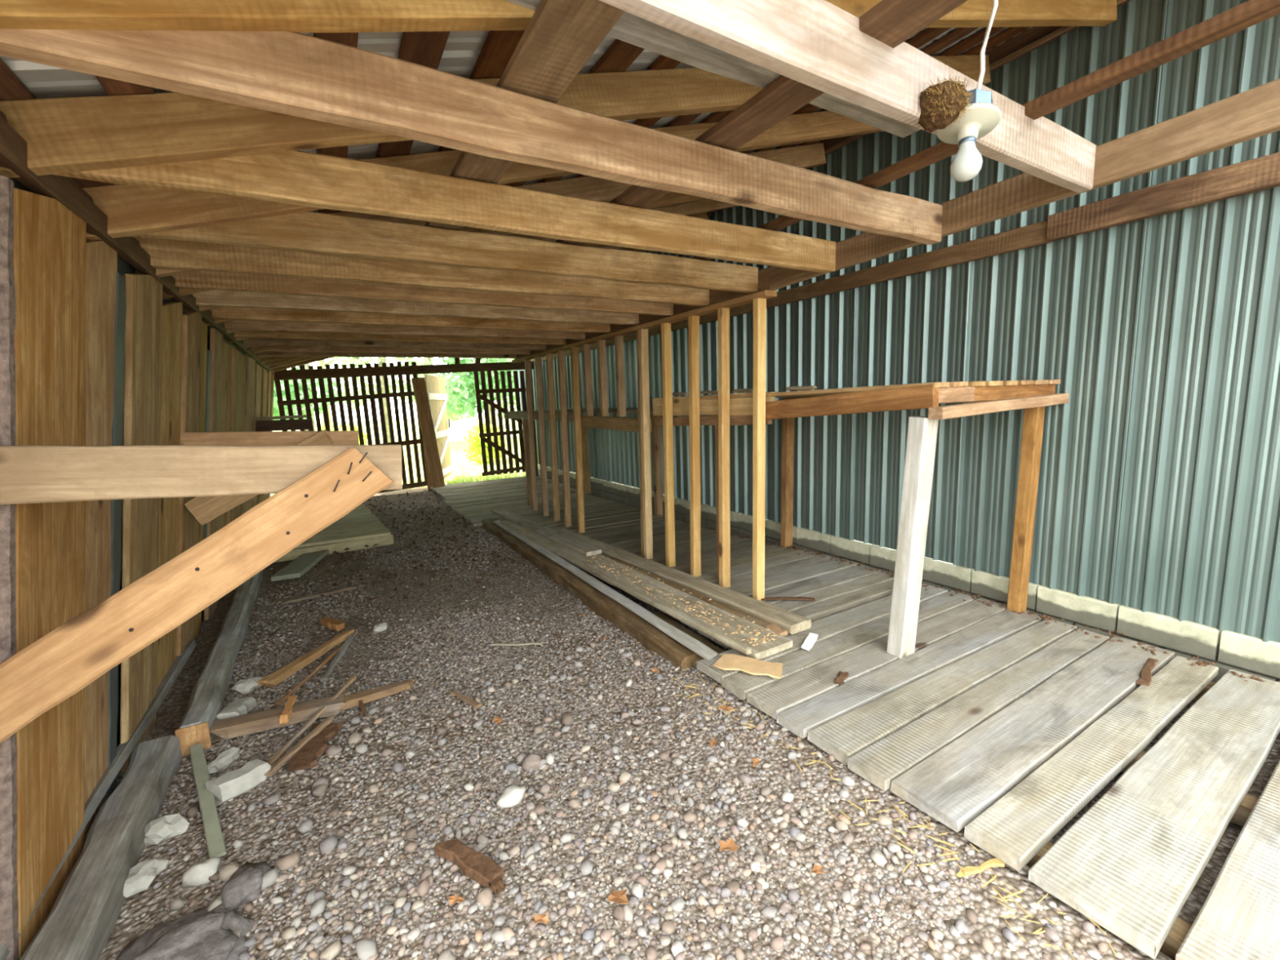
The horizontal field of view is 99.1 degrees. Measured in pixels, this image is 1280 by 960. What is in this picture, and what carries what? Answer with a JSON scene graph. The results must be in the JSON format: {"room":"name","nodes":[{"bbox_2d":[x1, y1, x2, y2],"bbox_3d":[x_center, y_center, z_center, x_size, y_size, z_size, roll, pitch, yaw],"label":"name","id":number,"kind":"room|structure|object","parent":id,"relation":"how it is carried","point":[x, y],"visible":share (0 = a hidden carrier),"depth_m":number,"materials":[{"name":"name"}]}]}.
{"room":"wooden shed interior","nodes":[
{"label":"wooden shed interior","id":0,"kind":"room"},
{"bbox_2d":[0,174,274,959],"bbox_3d":[-3.549,-0.009,4.653,0.398,2.429,9.750,-7,9,-29],"label":"wall","id":1,"kind":"structure","parent":0,"point":[93,352],"depth_m":1.76,"materials":[{"name":"brown wood"}]},
{"bbox_2d":[0,640,196,959],"bbox_3d":[-2.063,1.170,2.086,0.065,0.076,3.001,-6,9,-28],"label":"edge lath","id":2,"kind":"object","parent":1,"relation":"attached to","point":[124,750],"visible":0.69,"depth_m":2.26,"materials":[{"name":"grey wood"}]},
{"bbox_2d":[0,444,402,742],"bbox_3d":[-1.226,0.253,1.510,1.107,0.761,0.107,-7,9,-29],"label":"wooden brace","id":3,"kind":"object","parent":1,"relation":"attached to","point":[313,486],"visible":1,"depth_m":1.46,"materials":[{"name":"brown wood"}]},
{"bbox_2d":[180,429,359,525],"bbox_3d":[-2.228,-0.048,3.329,0.956,0.541,0.091,-7,9,-29],"label":"rail","id":4,"kind":"object","parent":1,"relation":"attached to","point":[205,509],"visible":0.49,"depth_m":3.22,"materials":[{"name":"brown wood"}]},
{"bbox_2d":[255,414,313,431],"bbox_3d":[-4.362,-0.697,6.684,0.611,0.182,0.280,-7,9,-29],"label":"shelf","id":5,"kind":"object","parent":1,"relation":"attached to","point":[278,424],"visible":0.9,"depth_m":6.61,"materials":[{"name":"brown wood"}]},
{"bbox_2d":[273,357,538,493],"bbox_3d":[-3.958,-1.036,9.899,4.346,2.527,0.091,-7,9,-29],"label":"wall","id":6,"kind":"structure","parent":0,"point":[353,372],"depth_m":9.50,"materials":[{"name":"brown wood"}]},
{"bbox_2d":[473,370,527,475],"bbox_3d":[-2.664,-1.118,10.704,1.024,2.012,0.049,-7,9,-29],"label":"door","id":7,"kind":"structure","parent":6,"relation":"in","point":[517,389],"depth_m":10.66,"materials":[{"name":"brown wood"}]},
{"bbox_2d":[0,0,1279,373],"bbox_3d":[-1.549,-2.030,5.188,4.828,1.475,11.702,-7,9,-29],"label":"ceiling","id":8,"kind":"structure","parent":0,"point":[312,180],"depth_m":1.76,"materials":[{"name":"brown wood"}]},
{"bbox_2d":[504,0,921,137],"bbox_3d":[0.227,-1.062,1.295,1.680,0.031,0.277,-7,10,-30],"label":"wooden beam","id":9,"kind":"structure","parent":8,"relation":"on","point":[631,28],"depth_m":1.37,"materials":[{"name":"wood"}]},
{"bbox_2d":[917,70,973,133],"bbox_3d":[0.762,-0.945,1.372,0.151,0.106,0.133,-7,9,-29],"label":"nest","id":10,"kind":"object","parent":8,"relation":"on","point":[941,104],"visible":0.98,"depth_m":1.34,"materials":[{"name":"plant"}]},
{"bbox_2d":[936,0,1001,182],"bbox_3d":[0.872,-1.197,1.409,0.186,0.816,0.147,-7,9,-29],"label":"bulb lampholder","id":11,"kind":"object","parent":8,"relation":"attached to","point":[983,116],"visible":0.96,"depth_m":1.41,"materials":[{"name":"white plastic"}]},
{"bbox_2d":[84,486,1279,959],"bbox_3d":[-0.486,1.017,3.453,5.550,0.162,16.200,-7,9,-29],"label":"floor","id":12,"kind":"structure","parent":0,"point":[634,795],"depth_m":2.02,"materials":[{"name":"gravel"}]},
{"bbox_2d":[20,734,182,959],"bbox_3d":[-1.579,1.310,1.489,0.154,0.159,2.060,-7,9,-29],"label":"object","id":13,"kind":"object","parent":12,"relation":"on","point":[82,917],"visible":0.93,"depth_m":1.74,"materials":[{"name":"grey wood"}]},
{"bbox_2d":[123,857,169,897],"bbox_3d":[-1.634,1.300,1.792,0.097,0.063,0.156,-4,9,-16],"label":"stone","id":14,"kind":"object","parent":12,"relation":"on","point":[140,876],"visible":0.84,"depth_m":1.77,"materials":[{"name":"white stone"}]},
{"bbox_2d":[144,813,189,845],"bbox_3d":[-1.720,1.263,1.973,0.100,0.083,0.118,2,9,23],"label":"stone","id":15,"kind":"object","parent":12,"relation":"on","point":[157,831],"visible":0.96,"depth_m":1.95,"materials":[{"name":"grey stone"}]},
{"bbox_2d":[115,902,254,959],"bbox_3d":[-1.309,1.325,1.465,0.337,0.128,0.448,3,10,31],"label":"rock","id":16,"kind":"object","parent":12,"relation":"on","point":[202,934],"visible":0.99,"depth_m":1.53,"materials":[{"name":"grey stone"}]},
{"bbox_2d":[181,856,221,886],"bbox_3d":[-1.439,1.285,1.790,0.101,0.067,0.082,-7,9,-29],"label":"stone","id":17,"kind":"object","parent":12,"relation":"on","point":[198,873],"visible":0.98,"depth_m":1.77,"materials":[{"name":"white stone"}]},
{"bbox_2d":[189,743,226,858],"bbox_3d":[-1.697,1.226,2.132,0.047,0.052,0.781,-10,11,-42],"label":"board","id":18,"kind":"object","parent":12,"relation":"on","point":[213,833],"visible":0.94,"depth_m":2.06,"materials":[{"name":"green wood"}]},
{"bbox_2d":[207,895,222,911],"bbox_3d":[-1.289,1.307,1.657,0.060,0.048,0.088,-3,8,-9],"label":"stone","id":19,"kind":"object","parent":12,"relation":"on","point":[218,900],"visible":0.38,"depth_m":1.66,"materials":[{"name":"white stone"}]},
{"bbox_2d":[174,568,263,756],"bbox_3d":[-3.008,0.967,4.118,0.137,0.148,3.921,-7,9,-30],"label":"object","id":20,"kind":"object","parent":12,"relation":"on","point":[209,691],"visible":0.72,"depth_m":2.95,"materials":[{"name":"grey wood"}]},
{"bbox_2d":[206,746,239,773],"bbox_3d":[-1.795,1.222,2.361,0.072,0.067,0.178,-1,8,4],"label":"stone","id":21,"kind":"object","parent":12,"relation":"on","point":[225,758],"visible":0.94,"depth_m":2.34,"materials":[{"name":"grey stone"}]},
{"bbox_2d":[217,697,257,719],"bbox_3d":[-2.024,1.159,2.738,0.111,0.092,0.217,-4,9,-15],"label":"stone","id":22,"kind":"object","parent":12,"relation":"on","point":[240,706],"visible":0.74,"depth_m":2.72,"materials":[{"name":"grey stone"}]},
{"bbox_2d":[204,759,271,806],"bbox_3d":[-1.620,1.216,2.204,0.109,0.101,0.198,2,9,26],"label":"stone","id":23,"kind":"object","parent":12,"relation":"on","point":[232,784],"visible":0.96,"depth_m":2.17,"materials":[{"name":"grey stone"}]},
{"bbox_2d":[220,861,271,909],"bbox_3d":[-1.251,1.289,1.736,0.130,0.080,0.182,-6,9,-25],"label":"lump","id":24,"kind":"object","parent":12,"relation":"on","point":[245,884],"visible":0.89,"depth_m":1.71,"materials":[{"name":"grey stone"}]},
{"bbox_2d":[231,677,262,693],"bbox_3d":[-2.169,1.136,3.015,0.134,0.079,0.112,-6,9,-24],"label":"stone","id":25,"kind":"object","parent":12,"relation":"on","point":[245,686],"visible":0.92,"depth_m":2.98,"materials":[{"name":"grey stone"}]},
{"bbox_2d":[209,692,351,742],"bbox_3d":[-1.728,1.147,2.650,0.574,0.062,0.108,-6,8,-22],"label":"board","id":26,"kind":"object","parent":12,"relation":"on","point":[268,719],"visible":0.86,"depth_m":2.60,"materials":[{"name":"brown wood"}]},
{"bbox_2d":[279,694,296,724],"bbox_3d":[-1.712,1.110,2.659,0.044,0.038,0.235,-5,9,-22],"label":"stick","id":27,"kind":"object","parent":26,"relation":"on","point":[286,713],"visible":1,"depth_m":2.62,"materials":[{"name":"orange wood"}]},
{"bbox_2d":[263,714,334,777],"bbox_3d":[-1.503,1.174,2.426,0.039,0.054,0.381,0,8,10],"label":"stick","id":28,"kind":"object","parent":12,"relation":"on","point":[290,754],"visible":0.99,"depth_m":2.39,"materials":[{"name":"brown wood"}]},
{"bbox_2d":[271,549,329,581],"bbox_3d":[-3.318,0.818,5.390,0.246,0.057,0.929,-4,8,-13],"label":"board","id":29,"kind":"object","parent":12,"relation":"on","point":[304,562],"visible":0.96,"depth_m":5.22,"materials":[{"name":"grey wood"}]},
{"bbox_2d":[257,629,355,688],"bbox_3d":[-1.994,1.074,3.339,0.084,0.046,0.707,0,8,12],"label":"wood","id":30,"kind":"object","parent":12,"relation":"on","point":[272,680],"visible":0.98,"depth_m":3.23,"materials":[{"name":"brown wood"}]},
{"bbox_2d":[266,674,356,766],"bbox_3d":[-1.555,1.134,2.602,0.031,0.083,0.691,-1,8,5],"label":"stick","id":31,"kind":"object","parent":12,"relation":"on","point":[277,754],"visible":0.89,"depth_m":2.54,"materials":[{"name":"brown wood"}]},
{"bbox_2d":[287,721,342,772],"bbox_3d":[-1.451,1.186,2.428,0.137,0.033,0.352,-4,9,-10],"label":"wood","id":32,"kind":"object","parent":12,"relation":"on","point":[306,757],"visible":0.9,"depth_m":2.39,"materials":[{"name":"brown wood"}]},
{"bbox_2d":[274,631,358,706],"bbox_3d":[-1.888,1.093,3.252,0.029,0.021,0.893,-2,8,-2],"label":"wood sliver","id":33,"kind":"object","parent":12,"relation":"on","point":[278,703],"visible":0.91,"depth_m":3.09,"materials":[{"name":"brown wood"}]},
{"bbox_2d":[278,585,356,604],"bbox_3d":[-2.645,0.944,4.495,0.564,0.027,0.060,-8,10,-36],"label":"strip","id":34,"kind":"object","parent":12,"relation":"on","point":[351,587],"visible":1,"depth_m":4.47,"materials":[{"name":"brown wood"}]},
{"bbox_2d":[320,616,344,631],"bbox_3d":[-2.137,1.001,3.799,0.275,0.064,0.059,4,10,35],"label":"wood","id":35,"kind":"object","parent":12,"relation":"on","point":[337,625],"visible":1,"depth_m":3.77,"materials":[{"name":"brown wood"}]},
{"bbox_2d":[274,502,394,562],"bbox_3d":[-4.151,0.529,7.337,1.173,0.158,3.599,-7,9,-29],"label":"wooden board","id":36,"kind":"object","parent":12,"relation":"on","point":[358,528],"visible":0.34,"depth_m":6.03,"materials":[{"name":"grey wood"}]},
{"bbox_2d":[320,628,358,681],"bbox_3d":[-1.852,1.071,3.384,0.038,0.023,0.704,-4,8,-14],"label":"stick","id":37,"kind":"object","parent":12,"relation":"on","point":[344,648],"visible":0.98,"depth_m":3.32,"materials":[{"name":"grey wood"}]},
{"bbox_2d":[358,699,365,716],"bbox_3d":[-1.388,1.129,2.720,0.028,0.045,0.142,-7,10,-33],"label":"stick","id":38,"kind":"object","parent":12,"relation":"on","point":[361,705],"visible":0.99,"depth_m":2.70,"materials":[{"name":"wood"}]},
{"bbox_2d":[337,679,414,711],"bbox_3d":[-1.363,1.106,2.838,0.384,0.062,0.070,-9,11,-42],"label":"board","id":39,"kind":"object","parent":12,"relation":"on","point":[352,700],"visible":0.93,"depth_m":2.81,"materials":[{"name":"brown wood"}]},
{"bbox_2d":[373,622,387,632],"bbox_3d":[-1.792,1.023,3.764,0.079,0.066,0.104,3,10,31],"label":"stone","id":40,"kind":"object","parent":12,"relation":"on","point":[381,627],"visible":0.98,"depth_m":3.74,"materials":[{"name":"white stone"}]},
{"bbox_2d":[314,489,533,599],"bbox_3d":[-3.118,0.581,6.931,1.738,0.028,5.918,-7,9,-29],"label":"dead leaves","id":41,"kind":"object","parent":12,"relation":"on","point":[406,492],"visible":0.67,"depth_m":5.63,"materials":[{"name":"plant"}]},
{"bbox_2d":[446,894,465,905],"bbox_3d":[-0.553,1.258,1.637,0.051,0.013,0.035,-5,9,-21],"label":"dry leaf","id":42,"kind":"object","parent":12,"relation":"on","point":[457,898],"visible":1,"depth_m":1.64,"materials":[{"name":"orange plant"}]},
{"bbox_2d":[449,690,483,708],"bbox_3d":[-0.889,1.120,2.791,0.227,0.020,0.044,4,10,37],"label":"chip","id":43,"kind":"object","parent":12,"relation":"on","point":[464,698],"visible":1,"depth_m":2.78,"materials":[{"name":"brown wood"}]},
{"bbox_2d":[434,838,503,890],"bbox_3d":[-0.552,1.238,1.773,0.288,0.041,0.071,3,10,33],"label":"bark piece","id":44,"kind":"object","parent":12,"relation":"on","point":[475,865],"visible":0.99,"depth_m":1.75,"materials":[{"name":"brown wood"}]},
{"bbox_2d":[488,875,505,894],"bbox_3d":[-0.459,1.251,1.707,0.036,0.021,0.113,-9,11,-41],"label":"bark piece","id":45,"kind":"object","parent":12,"relation":"on","point":[497,886],"visible":0.69,"depth_m":1.68,"materials":[{"name":"brown wood"}]},
{"bbox_2d":[492,715,502,724],"bbox_3d":[-0.677,1.142,2.604,0.052,0.012,0.044,4,10,34],"label":"dry leaf","id":46,"kind":"object","parent":12,"relation":"on","point":[497,719],"visible":1,"depth_m":2.60,"materials":[{"name":"orange plant"}]},
{"bbox_2d":[496,784,525,808],"bbox_3d":[-0.490,1.214,2.086,0.074,0.063,0.122,4,10,37],"label":"stone","id":47,"kind":"object","parent":12,"relation":"on","point":[512,795],"visible":1,"depth_m":2.07,"materials":[{"name":"white stone"}]},
{"bbox_2d":[489,642,542,645],"bbox_3d":[-0.779,1.027,3.411,0.344,0.012,0.021,-2,8,2],"label":"stick","id":48,"kind":"object","parent":12,"relation":"on","point":[533,643],"visible":1,"depth_m":3.41,"materials":[{"name":"brown wood"}]},
{"bbox_2d":[521,753,541,770],"bbox_3d":[-0.458,1.189,2.305,0.088,0.064,0.081,-7,9,-29],"label":"stone","id":49,"kind":"object","parent":12,"relation":"on","point":[532,761],"visible":0.97,"depth_m":2.28,"materials":[{"name":"beige stone"}]},
{"bbox_2d":[533,914,548,924],"bbox_3d":[-0.284,1.266,1.574,0.040,0.011,0.032,-4,8,-13],"label":"dry leaf","id":50,"kind":"object","parent":12,"relation":"on","point":[543,918],"visible":1,"depth_m":1.57,"materials":[{"name":"orange plant"}]},
{"bbox_2d":[560,711,573,725],"bbox_3d":[-0.346,1.139,2.595,0.063,0.063,0.091,-4,8,-14],"label":"stone","id":51,"kind":"object","parent":12,"relation":"on","point":[566,718],"visible":0.97,"depth_m":2.57,"materials":[{"name":"beige stone"}]},
{"bbox_2d":[481,517,704,670],"bbox_3d":[-0.825,0.785,5.027,0.214,0.139,4.692,-6,9,-29],"label":"beam","id":52,"kind":"structure","parent":12,"relation":"on","point":[649,636],"depth_m":3.81,"materials":[{"name":"brown wood"}]},
{"bbox_2d":[493,520,717,660],"bbox_3d":[-0.683,0.723,4.791,0.083,0.025,4.432,-7,9,-29],"label":"strip","id":53,"kind":"object","parent":52,"relation":"on","point":[683,638],"visible":0.91,"depth_m":3.69,"materials":[{"name":"grey wood"}]},
{"bbox_2d":[607,888,628,903],"bbox_3d":[-0.062,1.244,1.626,0.069,0.034,0.064,0,8,14],"label":"dry leaf","id":54,"kind":"object","parent":12,"relation":"on","point":[617,896],"visible":1,"depth_m":1.63,"materials":[{"name":"orange plant"}]},
{"bbox_2d":[652,667,659,673],"bbox_3d":[0.085,1.029,2.949,0.045,0.017,0.034,1,9,20],"label":"dry leaf","id":55,"kind":"object","parent":12,"relation":"on","point":[655,670],"visible":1,"depth_m":2.95,"materials":[{"name":"orange plant"}]},
{"bbox_2d":[707,737,717,747],"bbox_3d":[0.310,1.117,2.322,0.040,0.010,0.051,-6,9,-27],"label":"dry leaf","id":56,"kind":"object","parent":12,"relation":"on","point":[713,742],"visible":1,"depth_m":2.32,"materials":[{"name":"orange plant"}]},
{"bbox_2d":[718,705,734,711],"bbox_3d":[0.396,1.055,2.528,0.056,0.024,0.068,6,12,44],"label":"dry leaf","id":57,"kind":"object","parent":12,"relation":"on","point":[728,708],"visible":1,"depth_m":2.53,"materials":[{"name":"orange plant"}]},
{"bbox_2d":[718,838,738,851],"bbox_3d":[0.292,1.213,1.809,0.065,0.015,0.056,-3,8,-4],"label":"dry leaf","id":58,"kind":"object","parent":12,"relation":"on","point":[730,845],"visible":1,"depth_m":1.81,"materials":[{"name":"orange plant"}]},
{"bbox_2d":[751,757,760,767],"bbox_3d":[0.462,1.128,2.180,0.036,0.009,0.044,-3,8,-7],"label":"dry leaf","id":59,"kind":"object","parent":12,"relation":"on","point":[755,761],"visible":1,"depth_m":2.18,"materials":[{"name":"orange plant"}]},
{"bbox_2d":[810,865,825,873],"bbox_3d":[0.555,1.221,1.711,0.048,0.019,0.040,-2,8,-2],"label":"dry leaf","id":60,"kind":"object","parent":12,"relation":"on","point":[816,868],"visible":1,"depth_m":1.71,"materials":[{"name":"orange plant"}]},
{"bbox_2d":[430,475,1279,959],"bbox_3d":[0.211,0.735,5.037,2.166,0.212,13.009,-7,9,-29],"label":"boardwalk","id":61,"kind":"object","parent":12,"relation":"on","point":[1001,725],"depth_m":2.22,"materials":[{"name":"grey wood"}]},
{"bbox_2d":[411,377,445,487],"bbox_3d":[-3.804,-0.806,9.836,0.425,2.062,0.168,-1,8,3],"label":"plank","id":62,"kind":"object","parent":61,"relation":"on","point":[419,384],"visible":0.92,"depth_m":9.80,"materials":[{"name":"brown wood"}]},
{"bbox_2d":[511,289,777,601],"bbox_3d":[-0.459,-0.394,5.709,0.118,2.113,5.150,-7,9,-29],"label":"wall","id":63,"kind":"structure","parent":61,"relation":"on","point":[758,299],"depth_m":4.52,"materials":[{"name":"brown wood"}]},
{"bbox_2d":[498,520,792,659],"bbox_3d":[-0.441,0.697,4.736,0.317,0.068,4.367,-7,9,-31],"label":"plank","id":64,"kind":"object","parent":61,"relation":"on","point":[759,651],"depth_m":3.59,"materials":[{"name":"beige wood"}]},
{"bbox_2d":[491,508,601,555],"bbox_3d":[-1.140,0.525,6.008,0.154,0.036,2.752,-7,9,-32],"label":"plank","id":65,"kind":"object","parent":64,"relation":"on","point":[584,548],"visible":1,"depth_m":5.62,"materials":[{"name":"wood"}]},
{"bbox_2d":[570,551,782,645],"bbox_3d":[0.090,0.759,3.982,0.446,0.040,2.416,-7,9,-29],"label":"crumbs","id":66,"kind":"object","parent":64,"relation":"on","point":[763,640],"visible":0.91,"depth_m":3.40,"materials":[{"name":"beige wood"}]},
{"bbox_2d":[606,555,773,628],"bbox_3d":[0.221,0.780,3.979,0.106,0.076,1.950,-7,10,-32],"label":"board","id":67,"kind":"object","parent":64,"relation":"on","point":[728,608],"visible":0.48,"depth_m":3.64,"materials":[{"name":"brown wood"}]},
{"bbox_2d":[760,617,787,635],"bbox_3d":[0.758,0.854,3.218,0.093,0.052,0.330,-4,8,-13],"label":"board","id":68,"kind":"object","parent":67,"relation":"on","point":[775,628],"visible":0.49,"depth_m":3.12,"materials":[{"name":"orange wood"}]},
{"bbox_2d":[554,528,811,634],"bbox_3d":[0.010,0.710,4.600,0.178,0.057,3.463,-7,8,-31],"label":"plank","id":69,"kind":"object","parent":61,"relation":"on","point":[793,623],"visible":0.71,"depth_m":3.79,"materials":[{"name":"beige wood"}]},
{"bbox_2d":[712,653,782,678],"bbox_3d":[0.552,0.940,2.769,0.347,0.010,0.174,3,9,23],"label":"shard","id":70,"kind":"object","parent":61,"relation":"on","point":[753,666],"visible":1,"depth_m":2.76},
{"bbox_2d":[505,379,1069,658],"bbox_3d":[0.185,-0.144,5.946,1.255,1.510,7.041,-7,9,-29],"label":"workbench","id":71,"kind":"object","parent":61,"relation":"on","point":[1032,396],"visible":0.83,"depth_m":3.10,"materials":[{"name":"brown wood"}]},
{"bbox_2d":[672,391,688,395],"bbox_3d":[0.335,-0.723,4.579,0.061,0.032,0.272,-5,9,-22],"label":"scrap","id":72,"kind":"object","parent":71,"relation":"on","point":[676,393],"visible":0.86,"depth_m":4.54,"materials":[{"name":"brown wood"}]},
{"bbox_2d":[699,390,718,394],"bbox_3d":[0.538,-0.680,4.235,0.058,0.032,0.280,-6,9,-24],"label":"scrap","id":73,"kind":"object","parent":71,"relation":"on","point":[706,392],"visible":0.86,"depth_m":4.20,"materials":[{"name":"brown wood"}]},
{"bbox_2d":[732,388,752,392],"bbox_3d":[0.755,-0.639,3.900,0.058,0.033,0.279,-5,9,-23],"label":"scrap","id":74,"kind":"object","parent":71,"relation":"on","point":[739,390],"visible":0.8,"depth_m":3.90,"materials":[{"name":"brown wood"}]},
{"bbox_2d":[785,386,817,390],"bbox_3d":[1.067,-0.610,3.622,0.060,0.032,0.277,-6,9,-23],"label":"scrap","id":75,"kind":"object","parent":71,"relation":"on","point":[792,388],"visible":1,"depth_m":3.59,"materials":[{"name":"brown wood"}]},
{"bbox_2d":[801,632,817,650],"bbox_3d":[0.936,0.889,3.009,0.052,0.035,0.179,3,10,33],"label":"chip","id":76,"kind":"object","parent":61,"relation":"on","point":[811,639],"visible":1,"depth_m":3.00,"materials":[{"name":"paint"}]},
{"bbox_2d":[729,532,1264,681],"bbox_3d":[1.873,0.733,4.170,0.242,0.074,3.900,-7,9,-29],"label":"leaf litter","id":77,"kind":"object","parent":61,"relation":"on","point":[1200,663],"visible":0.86,"depth_m":3.23,"materials":[{"name":"brown plant"}]},
{"bbox_2d":[670,666,1117,959],"bbox_3d":[0.698,1.111,2.134,0.351,0.048,1.841,-7,9,-29],"label":"straw","id":78,"kind":"object","parent":12,"relation":"on","point":[1036,932],"visible":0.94,"depth_m":1.72,"materials":[{"name":"yellow plant"}]},
{"bbox_2d":[955,857,1004,877],"bbox_3d":[1.029,1.166,1.644,0.166,0.027,0.030,-3,8,-7],"label":"wood sliver","id":79,"kind":"object","parent":12,"relation":"on","point":[968,870],"visible":0.99,"depth_m":1.64,"materials":[{"name":"wood"}]},
{"bbox_2d":[515,0,1279,682],"bbox_3d":[1.602,-1.052,4.657,0.211,3.742,17.007,-7,9,-29],"label":"wall","id":80,"kind":"structure","parent":0,"point":[1152,298],"depth_m":3.12,"materials":[{"name":"metal"}]},
{"label":"outside","id":81,"kind":"structure","parent":0,"visible":0},
{"bbox_2d":[271,413,525,495],"bbox_3d":[-13.417,-3.119,33.120,70.000,0.648,49.000,-7,9,-29],"label":"lawn","id":82,"kind":"structure","parent":81,"point":[458,428],"depth_m":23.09,"materials":[{"name":"plant"}]},
{"bbox_2d":[272,363,338,431],"bbox_3d":[-9.663,-4.717,15.918,4.153,8.845,3.904,-7,9,-29],"label":"tree","id":83,"kind":"object","parent":82,"relation":"on","point":[276,411],"visible":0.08,"depth_m":15.41,"materials":[{"name":"green plant"}]},
{"bbox_2d":[316,356,365,429],"bbox_3d":[-17.275,-8.946,29.452,5.258,13.852,5.314,-7,9,-29],"label":"tree","id":84,"kind":"object","parent":82,"relation":"on","point":[322,362],"visible":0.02,"depth_m":30.04,"materials":[{"name":"green plant"}]},
{"bbox_2d":[315,423,367,444],"bbox_3d":[-7.245,-0.763,13.188,1.404,1.346,1.452,-7,9,-29],"label":"bush","id":85,"kind":"object","parent":82,"relation":"on","point":[323,424],"visible":0.06,"depth_m":13.41,"materials":[{"name":"green plant"}]},
{"bbox_2d":[332,356,437,442],"bbox_3d":[-9.236,-5.716,19.290,4.140,9.820,3.761,-7,9,-29],"label":"tree","id":86,"kind":"object","parent":82,"relation":"on","point":[357,361],"visible":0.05,"depth_m":19.22,"materials":[{"name":"green plant"}]},
{"bbox_2d":[424,373,453,478],"bbox_3d":[-3.970,-1.034,10.887,0.075,2.040,1.597,-3,8,-8],"label":"door","id":87,"kind":"structure","parent":82,"relation":"on","point":[435,385],"depth_m":10.95,"materials":[{"name":"beige wood"}]},
{"bbox_2d":[413,357,471,421],"bbox_3d":[-8.412,-5.997,21.616,3.502,9.660,3.638,-7,9,-29],"label":"tree","id":88,"kind":"object","parent":82,"relation":"on","point":[451,415],"visible":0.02,"depth_m":22.10,"materials":[{"name":"green plant"}]},
{"bbox_2d":[435,357,515,424],"bbox_3d":[-5.444,-5.093,18.727,3.456,8.494,3.888,-7,9,-29],"label":"tree","id":89,"kind":"object","parent":82,"relation":"on","point":[468,402],"visible":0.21,"depth_m":18.38,"materials":[{"name":"green plant"}]},
{"bbox_2d":[462,422,506,464],"bbox_3d":[-4.042,-0.943,14.278,1.071,1.170,1.282,-4,8,-11],"label":"bush","id":90,"kind":"object","parent":82,"relation":"on","point":[475,442],"visible":0.41,"depth_m":13.93,"materials":[{"name":"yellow plant"}]},
{"bbox_2d":[494,358,517,422],"bbox_3d":[-4.867,-6.283,22.030,4.197,9.865,4.048,-2,8,-2],"label":"tree","id":91,"kind":"object","parent":82,"relation":"on","point":[509,359],"visible":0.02,"depth_m":22.73,"materials":[{"name":"green plant"}]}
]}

